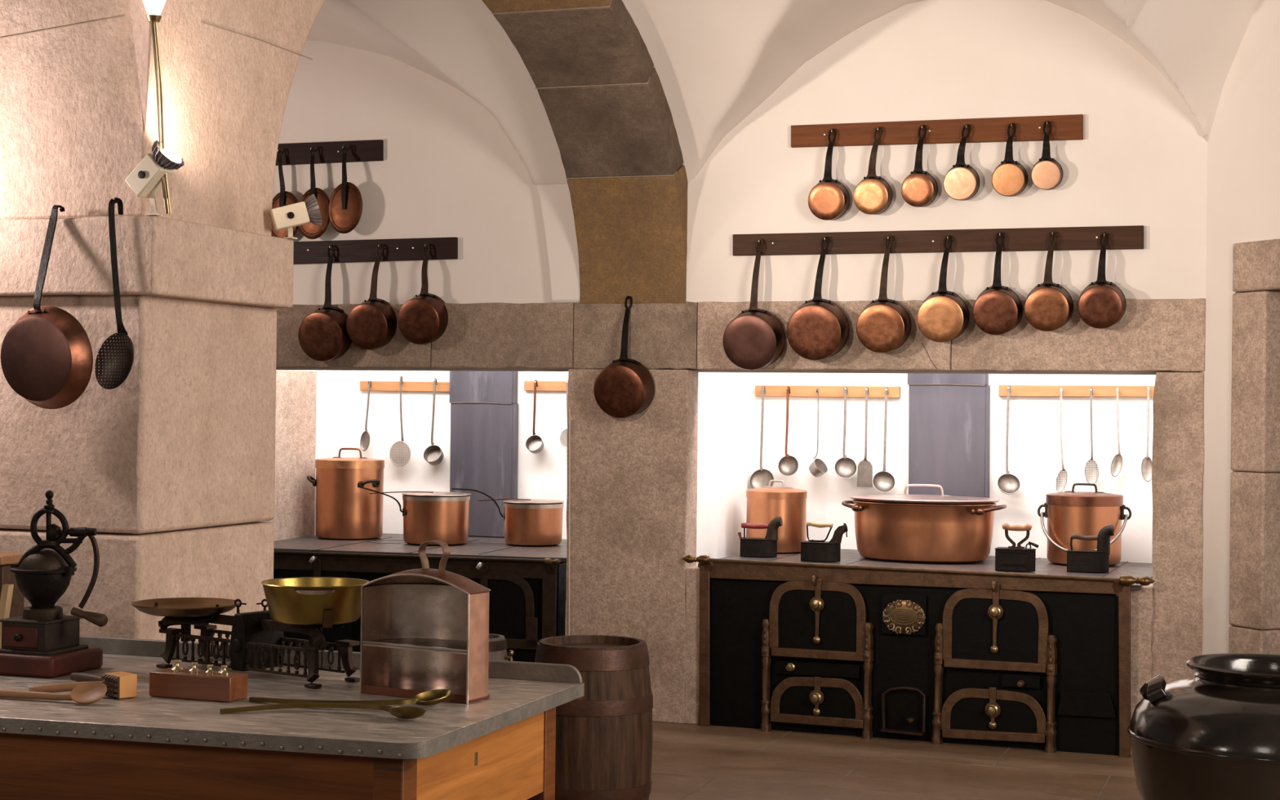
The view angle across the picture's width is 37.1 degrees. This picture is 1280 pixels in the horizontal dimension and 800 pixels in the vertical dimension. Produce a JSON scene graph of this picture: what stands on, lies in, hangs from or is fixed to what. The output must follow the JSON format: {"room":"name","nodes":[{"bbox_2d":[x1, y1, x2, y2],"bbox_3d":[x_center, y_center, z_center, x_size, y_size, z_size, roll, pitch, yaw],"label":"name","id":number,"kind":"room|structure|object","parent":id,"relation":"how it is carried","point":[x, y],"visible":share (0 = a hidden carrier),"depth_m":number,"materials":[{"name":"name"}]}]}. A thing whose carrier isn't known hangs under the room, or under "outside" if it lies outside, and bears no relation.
{"room":"historic interior","nodes":[
{"label":"historic interior","id":0,"kind":"room"},
{"bbox_2d":[297,369,347,534],"bbox_3d":[-1.991,0.319,10.928,0.100,2.500,1.140,1,0,19],"label":"wall","id":1,"kind":"structure","parent":0,"point":[331,385],"depth_m":11.25,"materials":[{"name":"white paint"}]},
{"bbox_2d":[262,369,316,541],"bbox_3d":[-2.416,0.694,10.759,0.822,1.739,0.907,1,0,19],"label":"trim","id":2,"kind":"structure","parent":1,"relation":"attached to","point":[295,389],"depth_m":10.82,"materials":[{"name":"stone"}]},
{"bbox_2d":[272,40,551,305],"bbox_3d":[-2.069,-1.419,10.345,3.900,1.831,0.200,1,0,19],"label":"wall","id":3,"kind":"structure","parent":0,"point":[448,168],"depth_m":9.93,"materials":[{"name":"paint"}]},
{"bbox_2d":[275,139,383,165],"bbox_3d":[-1.787,-1.306,10.107,0.921,0.116,0.064,1,0,19],"label":"rack","id":4,"kind":"object","parent":3,"relation":"attached to","point":[299,153],"visible":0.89,"depth_m":10.06,"materials":[{"name":"brown wood"}]},
{"bbox_2d":[271,149,298,238],"bbox_3d":[-1.893,-1.082,10.113,0.198,0.494,0.028,1,0,19],"label":"cover","id":5,"kind":"object","parent":4,"relation":"hanging from","point":[283,197],"visible":0.47,"depth_m":10.11,"materials":[{"name":"orange metal"}]},
{"bbox_2d":[298,147,329,239],"bbox_3d":[-1.717,-1.089,10.031,0.197,0.485,0.033,1,0,19],"label":"cover","id":6,"kind":"object","parent":4,"relation":"hanging from","point":[309,230],"visible":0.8,"depth_m":10.02,"materials":[{"name":"orange metal"}]},
{"bbox_2d":[328,146,362,233],"bbox_3d":[-1.535,-1.100,9.957,0.195,0.463,0.055,1,0,19],"label":"cover","id":7,"kind":"object","parent":4,"relation":"hanging from","point":[345,204],"visible":1,"depth_m":9.94,"materials":[{"name":"orange metal"}]},
{"bbox_2d":[274,303,431,368],"bbox_3d":[-1.740,-0.338,10.158,1.465,0.336,0.197,1,0,19],"label":"trim","id":8,"kind":"structure","parent":3,"relation":"attached to","point":[399,353],"depth_m":9.98,"materials":[{"name":"grey stone"}]},
{"bbox_2d":[293,237,457,264],"bbox_3d":[-1.570,-0.780,10.027,1.314,0.130,0.064,1,0,19],"label":"rack","id":9,"kind":"object","parent":3,"relation":"attached to","point":[441,248],"visible":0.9,"depth_m":9.97,"materials":[{"name":"brown wood"}]},
{"bbox_2d":[297,244,351,361],"bbox_3d":[-1.639,-0.508,9.979,0.280,0.617,0.186,1,0,19],"label":"saucepan","id":10,"kind":"object","parent":9,"relation":"hanging from","point":[322,335],"visible":0.94,"depth_m":9.92,"materials":[{"name":"orange metal"}]},
{"bbox_2d":[346,244,396,349],"bbox_3d":[-1.388,-0.538,9.900,0.258,0.555,0.171,1,0,19],"label":"saucepan","id":11,"kind":"object","parent":9,"relation":"hanging from","point":[371,324],"visible":0.98,"depth_m":9.85,"materials":[{"name":"orange metal"}]},
{"bbox_2d":[397,243,448,344],"bbox_3d":[-1.111,-0.547,9.805,0.255,0.526,0.169,1,0,19],"label":"saucepan","id":12,"kind":"object","parent":9,"relation":"hanging from","point":[423,319],"visible":1,"depth_m":9.75,"materials":[{"name":"orange metal"}]},
{"bbox_2d":[431,302,573,368],"bbox_3d":[-0.675,-0.327,9.790,0.782,0.336,0.197,1,0,19],"label":"trim","id":13,"kind":"structure","parent":3,"relation":"attached to","point":[477,335],"depth_m":9.69,"materials":[{"name":"grey stone"}]},
{"bbox_2d":[534,184,580,303],"bbox_3d":[-0.254,-1.200,9.587,1.030,1.431,0.060,1,0,19],"label":"wall pier","id":14,"kind":"object","parent":13,"relation":"on","point":[557,215],"visible":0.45,"depth_m":9.60,"materials":[{"name":"paint"}]},
{"bbox_2d":[306,0,567,185],"bbox_3d":[-2.667,-1.846,8.450,3.800,1.475,3.800,1,0,19],"label":"ceiling","id":15,"kind":"structure","parent":0,"point":[460,44],"depth_m":9.17,"materials":[{"name":"paint"}]},
{"bbox_2d":[493,0,653,87],"bbox_3d":[-0.280,-1.705,8.733,0.563,0.473,0.690,1,0,19],"label":"trim","id":16,"kind":"structure","parent":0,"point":[603,46],"depth_m":8.65,"materials":[{"name":"stone"}]},
{"bbox_2d":[275,367,1156,374],"bbox_3d":[0.198,-0.470,9.585,4.900,0.660,0.020,1,0,19],"label":"wall","id":17,"kind":"structure","parent":0,"point":[699,371],"depth_m":9.37,"materials":[{"name":"white paint"}]},
{"bbox_2d":[564,368,698,723],"bbox_3d":[-0.044,0.718,9.553,0.639,1.739,0.177,1,0,19],"label":"pillar","id":18,"kind":"structure","parent":17,"relation":"attached to","point":[633,478],"depth_m":9.46,"materials":[{"name":"stone"}]},
{"bbox_2d":[1151,372,1204,682],"bbox_3d":[2.453,0.744,8.689,0.231,1.739,0.178,1,0,19],"label":"stone pillar","id":19,"kind":"structure","parent":17,"relation":"attached to","point":[1178,455],"depth_m":8.61,"materials":[{"name":"stone"}]},
{"bbox_2d":[696,372,752,564],"bbox_3d":[0.390,0.345,10.105,0.100,2.500,1.140,1,0,19],"label":"wall","id":20,"kind":"structure","parent":0,"point":[724,454],"depth_m":10.09,"materials":[{"name":"white paint"}]},
{"bbox_2d":[481,0,610,13],"bbox_3d":[-0.493,-1.913,8.109,0.563,0.387,0.831,1,0,19],"label":"trim","id":21,"kind":"structure","parent":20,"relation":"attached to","point":[494,6],"depth_m":8.36,"materials":[{"name":"stone"}]},
{"bbox_2d":[684,564,699,724],"bbox_3d":[0.286,1.208,9.448,0.088,0.765,0.193,1,0,19],"label":"trim","id":22,"kind":"structure","parent":20,"relation":"attached to","point":[691,695],"depth_m":9.36,"materials":[{"name":"stone"}]},
{"bbox_2d":[346,370,1155,563],"bbox_3d":[0.571,0.349,10.688,5.200,2.500,0.100,1,0,19],"label":"wall","id":23,"kind":"structure","parent":0,"point":[1034,454],"depth_m":10.44,"materials":[{"name":"white paint"}]},
{"bbox_2d":[360,381,449,391],"bbox_3d":[-1.392,-0.084,11.292,0.593,0.066,0.048,1,0,19],"label":"utensil rail","id":24,"kind":"object","parent":23,"relation":"attached to","point":[376,385],"visible":1,"depth_m":11.29,"materials":[{"name":"brown wood"}]},
{"bbox_2d":[389,376,410,466],"bbox_3d":[-1.410,0.125,11.247,0.140,0.535,0.024,1,0,19],"label":"skimmer","id":25,"kind":"object","parent":24,"relation":"hanging from","point":[402,442],"visible":1,"depth_m":11.24,"materials":[{"name":"metal"}]},
{"bbox_2d":[389,440,410,466],"bbox_3d":[-1.413,0.317,11.243,0.140,0.153,0.006,1,0,19],"label":"bowl","id":26,"kind":"object","parent":25,"relation":"on","point":[402,444],"depth_m":11.24,"materials":[{"name":"metal"}]},
{"bbox_2d":[755,385,900,397],"bbox_3d":[1.023,-0.046,10.454,0.810,0.062,0.052,1,0,19],"label":"utensil rail","id":27,"kind":"object","parent":23,"relation":"attached to","point":[771,390],"visible":1,"depth_m":10.45,"materials":[{"name":"brown wood"}]},
{"bbox_2d":[749,386,773,488],"bbox_3d":[0.676,0.217,10.513,0.139,0.590,0.063,1,0,19],"label":"ladle","id":28,"kind":"object","parent":27,"relation":"hanging from","point":[761,477],"visible":0.8,"depth_m":10.53,"materials":[{"name":"grey metal"}]},
{"bbox_2d":[834,386,857,478],"bbox_3d":[1.119,0.176,10.361,0.122,0.499,0.063,1,0,3],"label":"ladle","id":29,"kind":"object","parent":27,"relation":"hanging from","point":[845,467],"visible":1,"depth_m":10.37,"materials":[{"name":"grey metal"}]},
{"bbox_2d":[857,386,872,487],"bbox_3d":[1.220,0.201,10.337,0.085,0.541,0.024,1,0,19],"label":"spatula","id":30,"kind":"object","parent":27,"relation":"hanging from","point":[864,472],"visible":1,"depth_m":10.33,"materials":[{"name":"grey metal"}]},
{"bbox_2d":[872,387,895,492],"bbox_3d":[1.317,0.215,10.293,0.123,0.567,0.069,1,0,-1],"label":"ladle","id":31,"kind":"object","parent":27,"relation":"hanging from","point":[883,481],"visible":1,"depth_m":10.30,"materials":[{"name":"grey metal"}]},
{"bbox_2d":[999,385,1154,396],"bbox_3d":[2.324,-0.046,10.005,0.879,0.060,0.052,1,0,19],"label":"utensil rail","id":32,"kind":"object","parent":23,"relation":"attached to","point":[1015,390],"visible":0.96,"depth_m":10.02,"materials":[{"name":"brown wood"}]},
{"bbox_2d":[997,385,1020,494],"bbox_3d":[1.950,0.210,10.071,0.117,0.574,0.081,1,0,19],"label":"ladle","id":33,"kind":"object","parent":32,"relation":"hanging from","point":[1007,483],"visible":1,"depth_m":10.08,"materials":[{"name":"grey metal"}]},
{"bbox_2d":[648,721,1141,799],"bbox_3d":[-0.490,1.614,5.130,11.154,0.102,13.400,1,0,19],"label":"floor","id":34,"kind":"structure","parent":0,"point":[896,775],"depth_m":8.23,"materials":[{"name":"wood"}]},
{"bbox_2d":[0,521,274,644],"bbox_3d":[-2.164,0.946,5.622,2.058,1.200,0.697,1,0,19],"label":"pillar base","id":35,"kind":"structure","parent":34,"relation":"on","point":[232,561],"depth_m":5.08,"materials":[{"name":"stone"}]},
{"bbox_2d":[0,295,276,533],"bbox_3d":[-2.153,0.029,5.626,2.060,0.624,0.697,1,0,19],"label":"pillar","id":36,"kind":"structure","parent":35,"relation":"on","point":[187,439],"depth_m":5.09,"materials":[{"name":"stone"}]},
{"bbox_2d":[0,215,293,308],"bbox_3d":[-2.153,-0.383,5.604,2.160,0.206,0.727,1,0,19],"label":"stone ledge","id":37,"kind":"object","parent":36,"relation":"on","point":[157,256],"visible":0.74,"depth_m":5.03,"materials":[{"name":"stone"}]},
{"bbox_2d":[0,204,93,408],"bbox_3d":[-1.523,-0.244,4.936,0.268,0.535,0.151,1,0,19],"label":"frying pan","id":38,"kind":"object","parent":37,"relation":"hanging from","point":[46,356],"visible":1,"depth_m":4.88,"materials":[{"name":"brown metal"}]},
{"bbox_2d":[94,197,134,389],"bbox_3d":[-1.339,-0.275,4.922,0.116,0.497,0.051,1,0,19],"label":"skimmer","id":39,"kind":"object","parent":37,"relation":"hanging from","point":[126,360],"visible":1,"depth_m":4.91,"materials":[{"name":"black metal"}]},
{"bbox_2d":[94,332,134,389],"bbox_3d":[-1.347,-0.100,4.907,0.116,0.146,0.020,1,0,19],"label":"bowl","id":40,"kind":"object","parent":39,"relation":"on","point":[126,360],"depth_m":4.91,"materials":[{"name":"metal"}]},
{"bbox_2d":[124,140,184,216],"bbox_3d":[-1.249,-0.573,4.911,0.150,0.192,0.094,1,0,19],"label":"floodlight","id":41,"kind":"object","parent":37,"relation":"on","point":[144,180],"visible":1,"depth_m":4.89,"materials":[{"name":"beige metal"}]},
{"bbox_2d":[0,0,325,235],"bbox_3d":[-2.055,-1.265,6.259,2.300,1.570,1.929,1,0,19],"label":"pillar spandrel","id":42,"kind":"structure","parent":37,"relation":"on","point":[72,127],"depth_m":5.10,"materials":[{"name":"stone"}]},
{"bbox_2d":[128,0,186,132],"bbox_3d":[-1.284,-1.121,5.059,0.150,0.850,0.408,1,0,6],"label":"pillar corner","id":43,"kind":"structure","parent":42,"relation":"attached to","point":[171,12],"depth_m":4.97,"materials":[{"name":"stone"}]},
{"bbox_2d":[142,0,171,213],"bbox_3d":[-1.242,-0.792,4.864,0.104,0.624,0.108,1,0,-16],"label":"uplight","id":44,"kind":"object","parent":43,"relation":"attached to","point":[153,8],"visible":1,"depth_m":4.88,"materials":[{"name":"gold metal"}]},
{"bbox_2d":[270,194,322,239],"bbox_3d":[-1.004,-0.537,5.572,0.148,0.132,0.094,1,0,-15],"label":"floodlight","id":45,"kind":"object","parent":37,"relation":"on","point":[287,216],"visible":1,"depth_m":5.54,"materials":[{"name":"beige metal"}]},
{"bbox_2d":[0,635,584,799],"bbox_3d":[-1.181,1.082,4.322,1.866,0.942,0.996,1,0,19],"label":"work table","id":46,"kind":"object","parent":34,"relation":"on","point":[501,746],"visible":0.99,"depth_m":3.91,"materials":[{"name":"metal"}]},
{"bbox_2d":[0,551,24,648],"bbox_3d":[-1.693,0.521,4.909,0.233,0.254,0.120,1,0,19],"label":"wooden crate","id":47,"kind":"object","parent":46,"relation":"on","point":[11,599],"visible":0.52,"depth_m":4.86,"materials":[{"name":"brown wood"}]},
{"bbox_2d":[0,681,106,704],"bbox_3d":[-1.292,0.628,4.129,0.312,0.044,0.055,1,0,19],"label":"wooden spoon","id":48,"kind":"object","parent":46,"relation":"on","point":[88,692],"visible":1,"depth_m":4.11,"materials":[{"name":"brown wood"}]},
{"bbox_2d":[70,681,106,704],"bbox_3d":[-1.183,0.628,4.092,0.082,0.043,0.055,1,0,19],"label":"bowl","id":49,"kind":"object","parent":48,"relation":"on","point":[88,692],"depth_m":4.10,"materials":[{"name":"brown wood"}]},
{"bbox_2d":[0,489,107,678],"bbox_3d":[-1.393,0.433,4.572,0.275,0.435,0.215,1,0,19],"label":"coffee grinder","id":50,"kind":"object","parent":46,"relation":"on","point":[43,642],"visible":1,"depth_m":4.54,"materials":[{"name":"black metal"}]},
{"bbox_2d":[29,671,137,698],"bbox_3d":[-1.217,0.625,4.170,0.227,0.050,0.076,1,0,-16],"label":"mallet","id":51,"kind":"object","parent":46,"relation":"on","point":[120,685],"visible":0.84,"depth_m":4.17,"materials":[{"name":"brown wood"}]},
{"bbox_2d":[149,667,247,702],"bbox_3d":[-0.972,0.627,4.200,0.209,0.054,0.072,1,0,21],"label":"block","id":52,"kind":"object","parent":46,"relation":"on","point":[165,682],"visible":0.98,"depth_m":4.17,"materials":[{"name":"brown wood"}]},
{"bbox_2d":[131,597,359,688],"bbox_3d":[-0.944,0.571,4.591,0.639,0.169,0.259,1,0,27],"label":"balance scale","id":53,"kind":"object","parent":46,"relation":"on","point":[256,641],"visible":0.98,"depth_m":4.55,"materials":[{"name":"metal"}]},
{"bbox_2d":[260,577,369,627],"bbox_3d":[-0.757,0.471,4.449,0.252,0.096,0.252,1,0,19],"label":"basin","id":54,"kind":"object","parent":53,"relation":"on","point":[326,602],"visible":0.97,"depth_m":4.36,"materials":[{"name":"metal"}]},
{"bbox_2d":[219,702,426,719],"bbox_3d":[-0.651,0.640,3.978,0.450,0.035,0.096,1,0,13],"label":"spoon","id":55,"kind":"object","parent":46,"relation":"on","point":[401,712],"visible":1,"depth_m":4.00,"materials":[{"name":"gold metal"}]},
{"bbox_2d":[248,688,451,705],"bbox_3d":[-0.630,0.642,4.102,0.443,0.032,0.108,1,0,1],"label":"spoon","id":56,"kind":"object","parent":46,"relation":"on","point":[432,697],"visible":0.96,"depth_m":4.09,"materials":[{"name":"gold metal"}]},
{"bbox_2d":[413,688,451,705],"bbox_3d":[-0.449,0.643,4.119,0.093,0.029,0.055,1,0,-34],"label":"bowl","id":57,"kind":"object","parent":56,"relation":"on","point":[432,697],"depth_m":4.13,"materials":[{"name":"gold metal"}]},
{"bbox_2d":[360,540,490,703],"bbox_3d":[-0.463,0.488,4.290,0.297,0.346,0.158,1,0,29],"label":"box","id":58,"kind":"object","parent":46,"relation":"on","point":[425,628],"visible":0.99,"depth_m":4.34,"materials":[{"name":"orange metal"}]},
{"bbox_2d":[362,637,466,653],"bbox_3d":[-0.465,0.548,4.288,0.286,0.004,0.150,1,0,29],"label":"shelf","id":59,"kind":"object","parent":58,"relation":"attached to","point":[447,645],"depth_m":4.29,"materials":[{"name":"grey metal"}]},
{"bbox_2d":[273,533,567,662],"bbox_3d":[-1.101,1.259,10.457,1.850,0.938,1.404,1,0,14],"label":"range","id":60,"kind":"object","parent":34,"relation":"on","point":[526,584],"visible":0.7,"depth_m":9.80,"materials":[{"name":"metal"}]},
{"bbox_2d":[306,448,384,539],"bbox_3d":[-1.655,0.527,10.855,0.470,0.510,0.390,1,0,19],"label":"stockpot","id":61,"kind":"object","parent":60,"relation":"on","point":[344,510],"visible":1,"depth_m":10.69,"materials":[{"name":"orange metal"}]},
{"bbox_2d":[357,485,471,545],"bbox_3d":[-1.221,0.628,10.494,0.586,0.316,0.380,1,0,9],"label":"saucepan","id":62,"kind":"object","parent":60,"relation":"on","point":[443,516],"visible":0.97,"depth_m":10.33,"materials":[{"name":"orange metal"}]},
{"bbox_2d":[273,533,567,562],"bbox_3d":[-1.086,0.802,10.497,1.850,0.022,1.325,1,0,14],"label":"stovetop","id":63,"kind":"object","parent":60,"relation":"in","point":[388,548],"depth_m":10.00,"materials":[{"name":"grey metal"}]},
{"bbox_2d":[449,370,518,537],"bbox_3d":[-0.908,-0.012,11.104,0.412,1.610,0.079,1,0,19],"label":"flue","id":64,"kind":"object","parent":60,"relation":"on","point":[484,405],"visible":0.5,"depth_m":11.06,"materials":[{"name":"metal"}]},
{"bbox_2d":[451,488,564,546],"bbox_3d":[-0.711,0.641,10.530,0.604,0.303,0.339,1,0,19],"label":"saucepan","id":65,"kind":"object","parent":60,"relation":"on","point":[527,522],"visible":1,"depth_m":10.35,"materials":[{"name":"orange metal"}]},
{"bbox_2d":[534,635,653,799],"bbox_3d":[-0.176,1.224,6.899,0.445,0.703,0.445,1,0,-17],"label":"barrel","id":66,"kind":"object","parent":34,"relation":"on","point":[603,749],"visible":0.73,"depth_m":6.71,"materials":[{"name":"brown wood"}]},
{"bbox_2d":[681,548,1155,757],"bbox_3d":[1.518,1.196,9.637,2.294,0.850,1.673,1,0,19],"label":"range","id":67,"kind":"object","parent":34,"relation":"on","point":[968,653],"visible":1,"depth_m":8.97,"materials":[{"name":"brown metal"}]},
{"bbox_2d":[737,516,782,557],"bbox_3d":[0.614,0.699,9.788,0.235,0.208,0.106,1,0,19],"label":"iron","id":68,"kind":"object","parent":67,"relation":"on","point":[766,547],"visible":1,"depth_m":9.75,"materials":[{"name":"black metal"}]},
{"bbox_2d":[746,480,807,553],"bbox_3d":[0.726,0.615,10.158,0.325,0.381,0.325,1,0,19],"label":"stockpot","id":69,"kind":"object","parent":67,"relation":"on","point":[765,504],"visible":0.87,"depth_m":10.02,"materials":[{"name":"orange metal"}]},
{"bbox_2d":[800,520,848,562],"bbox_3d":[0.927,0.708,9.560,0.230,0.200,0.106,1,0,19],"label":"iron","id":70,"kind":"object","parent":67,"relation":"on","point":[811,550],"visible":1,"depth_m":9.52,"materials":[{"name":"black metal"}]},
{"bbox_2d":[841,484,1006,563],"bbox_3d":[1.453,0.624,9.782,0.839,0.386,0.579,1,0,19],"label":"pot","id":71,"kind":"object","parent":67,"relation":"on","point":[943,528],"visible":1,"depth_m":9.55,"materials":[{"name":"orange metal"}]},
{"bbox_2d":[697,548,1152,590],"bbox_3d":[1.505,0.833,9.589,2.148,0.038,1.399,1,0,19],"label":"stove top","id":72,"kind":"object","parent":67,"relation":"in","point":[853,568],"depth_m":9.09,"materials":[{"name":"grey metal"}]},
{"bbox_2d":[907,373,990,497],"bbox_3d":[1.653,0.015,10.218,0.444,1.610,0.079,1,0,19],"label":"flue","id":73,"kind":"object","parent":67,"relation":"on","point":[949,414],"visible":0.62,"depth_m":10.18,"materials":[{"name":"metal"}]},
{"bbox_2d":[995,523,1038,571],"bbox_3d":[1.827,0.711,9.224,0.204,0.229,0.117,1,0,19],"label":"iron","id":74,"kind":"object","parent":67,"relation":"on","point":[1013,557],"visible":1,"depth_m":9.19,"materials":[{"name":"black metal"}]},
{"bbox_2d":[1037,483,1131,565],"bbox_3d":[2.261,0.628,9.693,0.406,0.410,0.410,1,0,-37],"label":"pot","id":75,"kind":"object","parent":67,"relation":"on","point":[1069,513],"visible":0.93,"depth_m":9.57,"materials":[{"name":"orange metal"}]},
{"bbox_2d":[1066,524,1114,573],"bbox_3d":[2.185,0.716,9.243,0.219,0.232,0.117,1,0,19],"label":"iron","id":76,"kind":"object","parent":67,"relation":"on","point":[1097,561],"visible":1,"depth_m":9.20,"materials":[{"name":"black metal"}]},
{"bbox_2d":[1130,583,1153,755],"bbox_3d":[2.292,1.230,8.739,0.122,0.765,0.221,1,0,19],"label":"trim","id":77,"kind":"structure","parent":34,"relation":"on","point":[1142,600],"depth_m":8.63,"materials":[{"name":"stone"}]},
{"bbox_2d":[1127,653,1279,799],"bbox_3d":[1.816,1.177,5.499,0.799,0.834,0.799,1,0,19],"label":"pot","id":78,"kind":"object","parent":34,"relation":"on","point":[1214,734],"visible":1,"depth_m":5.29,"materials":[{"name":"black ceramic"}]},
{"bbox_2d":[622,0,1258,182],"bbox_3d":[1.450,-1.586,7.420,3.600,1.076,2.948,1,0,19],"label":"ceiling","id":79,"kind":"structure","parent":0,"point":[715,62],"depth_m":8.59,"materials":[{"name":"paint"}]},
{"bbox_2d":[685,0,1207,302],"bbox_3d":[1.417,-1.382,9.111,2.496,1.831,0.250,1,0,19],"label":"wall","id":80,"kind":"structure","parent":0,"point":[1140,158],"depth_m":8.93,"materials":[{"name":"paint"}]},
{"bbox_2d":[537,67,683,177],"bbox_3d":[-0.123,-1.365,9.195,0.563,0.554,0.626,1,0,19],"label":"trim","id":81,"kind":"structure","parent":80,"relation":"attached to","point":[618,130],"depth_m":9.10,"materials":[{"name":"stone"}]},
{"bbox_2d":[566,164,688,303],"bbox_3d":[-0.043,-0.832,9.443,0.563,0.714,0.348,1,0,19],"label":"stone block","id":82,"kind":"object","parent":80,"relation":"attached to","point":[631,233],"depth_m":9.40,"materials":[{"name":"stone"}]},
{"bbox_2d":[573,301,697,369],"bbox_3d":[0.003,-0.319,9.556,0.647,0.338,0.197,1,0,19],"label":"trim","id":83,"kind":"structure","parent":80,"relation":"attached to","point":[661,335],"depth_m":9.45,"materials":[{"name":"grey stone"}]},
{"bbox_2d":[697,300,955,371],"bbox_3d":[0.901,-0.309,9.245,1.247,0.334,0.197,1,0,19],"label":"trim","id":84,"kind":"structure","parent":80,"relation":"attached to","point":[713,317],"depth_m":9.13,"materials":[{"name":"stone"}]},
{"bbox_2d":[791,114,1083,147],"bbox_3d":[1.375,-1.259,8.958,1.379,0.114,0.064,1,0,19],"label":"rack","id":85,"kind":"object","parent":80,"relation":"attached to","point":[1064,127],"visible":1,"depth_m":8.95,"materials":[{"name":"brown wood"}]},
{"bbox_2d":[808,128,849,220],"bbox_3d":[0.898,-1.075,9.091,0.195,0.441,0.111,1,0,19],"label":"saucepan","id":86,"kind":"object","parent":85,"relation":"hanging from","point":[829,199],"visible":1,"depth_m":9.06,"materials":[{"name":"orange metal"}]},
{"bbox_2d":[853,126,892,214],"bbox_3d":[1.100,-1.085,9.025,0.182,0.419,0.104,1,0,19],"label":"saucepan","id":87,"kind":"object","parent":85,"relation":"hanging from","point":[873,195],"visible":1,"depth_m":9.00,"materials":[{"name":"orange metal"}]},
{"bbox_2d":[901,124,937,207],"bbox_3d":[1.310,-1.099,8.956,0.169,0.389,0.097,1,0,19],"label":"saucepan","id":88,"kind":"object","parent":85,"relation":"hanging from","point":[919,188],"visible":1,"depth_m":8.93,"materials":[{"name":"orange metal"}]},
{"bbox_2d":[942,124,980,200],"bbox_3d":[1.497,-1.108,8.892,0.168,0.357,0.096,1,0,19],"label":"saucepan","id":89,"kind":"object","parent":85,"relation":"hanging from","point":[962,182],"visible":1,"depth_m":8.87,"materials":[{"name":"orange metal"}]},
{"bbox_2d":[991,123,1027,196],"bbox_3d":[1.708,-1.111,8.820,0.165,0.343,0.094,1,0,19],"label":"saucepan","id":90,"kind":"object","parent":85,"relation":"hanging from","point":[1009,178],"visible":1,"depth_m":8.80,"materials":[{"name":"orange metal"}]},
{"bbox_2d":[1031,120,1062,190],"bbox_3d":[1.870,-1.125,8.770,0.146,0.319,0.083,1,0,19],"label":"saucepan","id":91,"kind":"object","parent":85,"relation":"hanging from","point":[1046,174],"visible":1,"depth_m":8.75,"materials":[{"name":"orange metal"}]},
{"bbox_2d":[733,225,1143,256],"bbox_3d":[1.365,-0.747,8.958,1.940,0.108,0.064,1,0,19],"label":"rack","id":92,"kind":"object","parent":80,"relation":"attached to","point":[1120,237],"visible":1,"depth_m":8.95,"materials":[{"name":"brown wood"}]},
{"bbox_2d":[722,238,785,369],"bbox_3d":[0.545,-0.462,9.172,0.288,0.637,0.178,1,0,19],"label":"saucepan","id":93,"kind":"object","parent":92,"relation":"hanging from","point":[755,339],"visible":1,"depth_m":9.12,"materials":[{"name":"brown metal"}]},
{"bbox_2d":[786,236,849,360],"bbox_3d":[0.843,-0.485,9.070,0.287,0.596,0.177,1,0,19],"label":"saucepan","id":94,"kind":"object","parent":92,"relation":"hanging from","point":[819,329],"visible":1,"depth_m":9.02,"materials":[{"name":"orange metal"}]},
{"bbox_2d":[856,235,911,352],"bbox_3d":[1.144,-0.500,8.978,0.250,0.558,0.154,1,0,19],"label":"saucepan","id":95,"kind":"object","parent":92,"relation":"hanging from","point":[884,325],"visible":1,"depth_m":8.93,"materials":[{"name":"orange metal"}]},
{"bbox_2d":[916,235,968,342],"bbox_3d":[1.410,-0.519,8.891,0.236,0.503,0.146,1,0,19],"label":"saucepan","id":96,"kind":"object","parent":92,"relation":"hanging from","point":[943,316],"visible":1,"depth_m":8.85,"materials":[{"name":"orange metal"}]},
{"bbox_2d":[972,231,1022,335],"bbox_3d":[1.650,-0.539,8.812,0.224,0.482,0.138,1,0,19],"label":"saucepan","id":97,"kind":"object","parent":92,"relation":"hanging from","point":[997,309],"visible":1,"depth_m":8.77,"materials":[{"name":"orange metal"}]},
{"bbox_2d":[1024,231,1073,331],"bbox_3d":[1.870,-0.545,8.738,0.219,0.464,0.135,1,0,19],"label":"saucepan","id":98,"kind":"object","parent":92,"relation":"hanging from","point":[1048,307],"visible":1,"depth_m":8.70,"materials":[{"name":"orange metal"}]},
{"bbox_2d":[1077,232,1126,328],"bbox_3d":[2.096,-0.543,8.662,0.213,0.442,0.132,1,0,19],"label":"saucepan","id":99,"kind":"object","parent":92,"relation":"hanging from","point":[1102,304],"visible":1,"depth_m":8.62,"materials":[{"name":"orange metal"}]},
{"bbox_2d":[951,297,1205,372],"bbox_3d":[2.032,-0.296,8.854,1.142,0.335,0.197,1,0,19],"label":"trim","id":100,"kind":"structure","parent":80,"relation":"attached to","point":[1151,335],"depth_m":8.72,"materials":[{"name":"stone"}]},
{"bbox_2d":[1200,0,1279,654],"bbox_3d":[3.173,-0.382,7.565,0.300,4.000,2.430,1,0,-25],"label":"wall","id":101,"kind":"structure","parent":0,"point":[1243,182],"depth_m":8.45,"materials":[{"name":"paint"}]},
{"bbox_2d":[1228,290,1279,654],"bbox_3d":[2.712,0.573,8.347,0.160,2.086,0.208,1,0,-25],"label":"stone pillar","id":102,"kind":"structure","parent":101,"relation":"in","point":[1255,480],"depth_m":8.27,"materials":[{"name":"stone"}]},
{"bbox_2d":[1232,239,1279,292],"bbox_3d":[3.009,-0.581,7.732,0.160,0.215,1.570,1,0,-25],"label":"trim","id":103,"kind":"structure","parent":101,"relation":"attached to","point":[1255,264],"depth_m":8.27,"materials":[{"name":"stone"}]},
{"bbox_3d":[-0.054,-0.507,9.472,0.008,0.017,0.051,1,0,19],"label":"wall hook","id":104,"kind":"object","parent":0,"visible":0},
{"bbox_2d":[593,296,654,417],"bbox_3d":[-0.081,-0.214,9.388,0.286,0.607,0.176,1,0,19],"label":"saucepan","id":105,"kind":"object","parent":104,"relation":"hanging from","point":[625,388],"visible":1,"depth_m":9.34,"materials":[{"name":"orange metal"}]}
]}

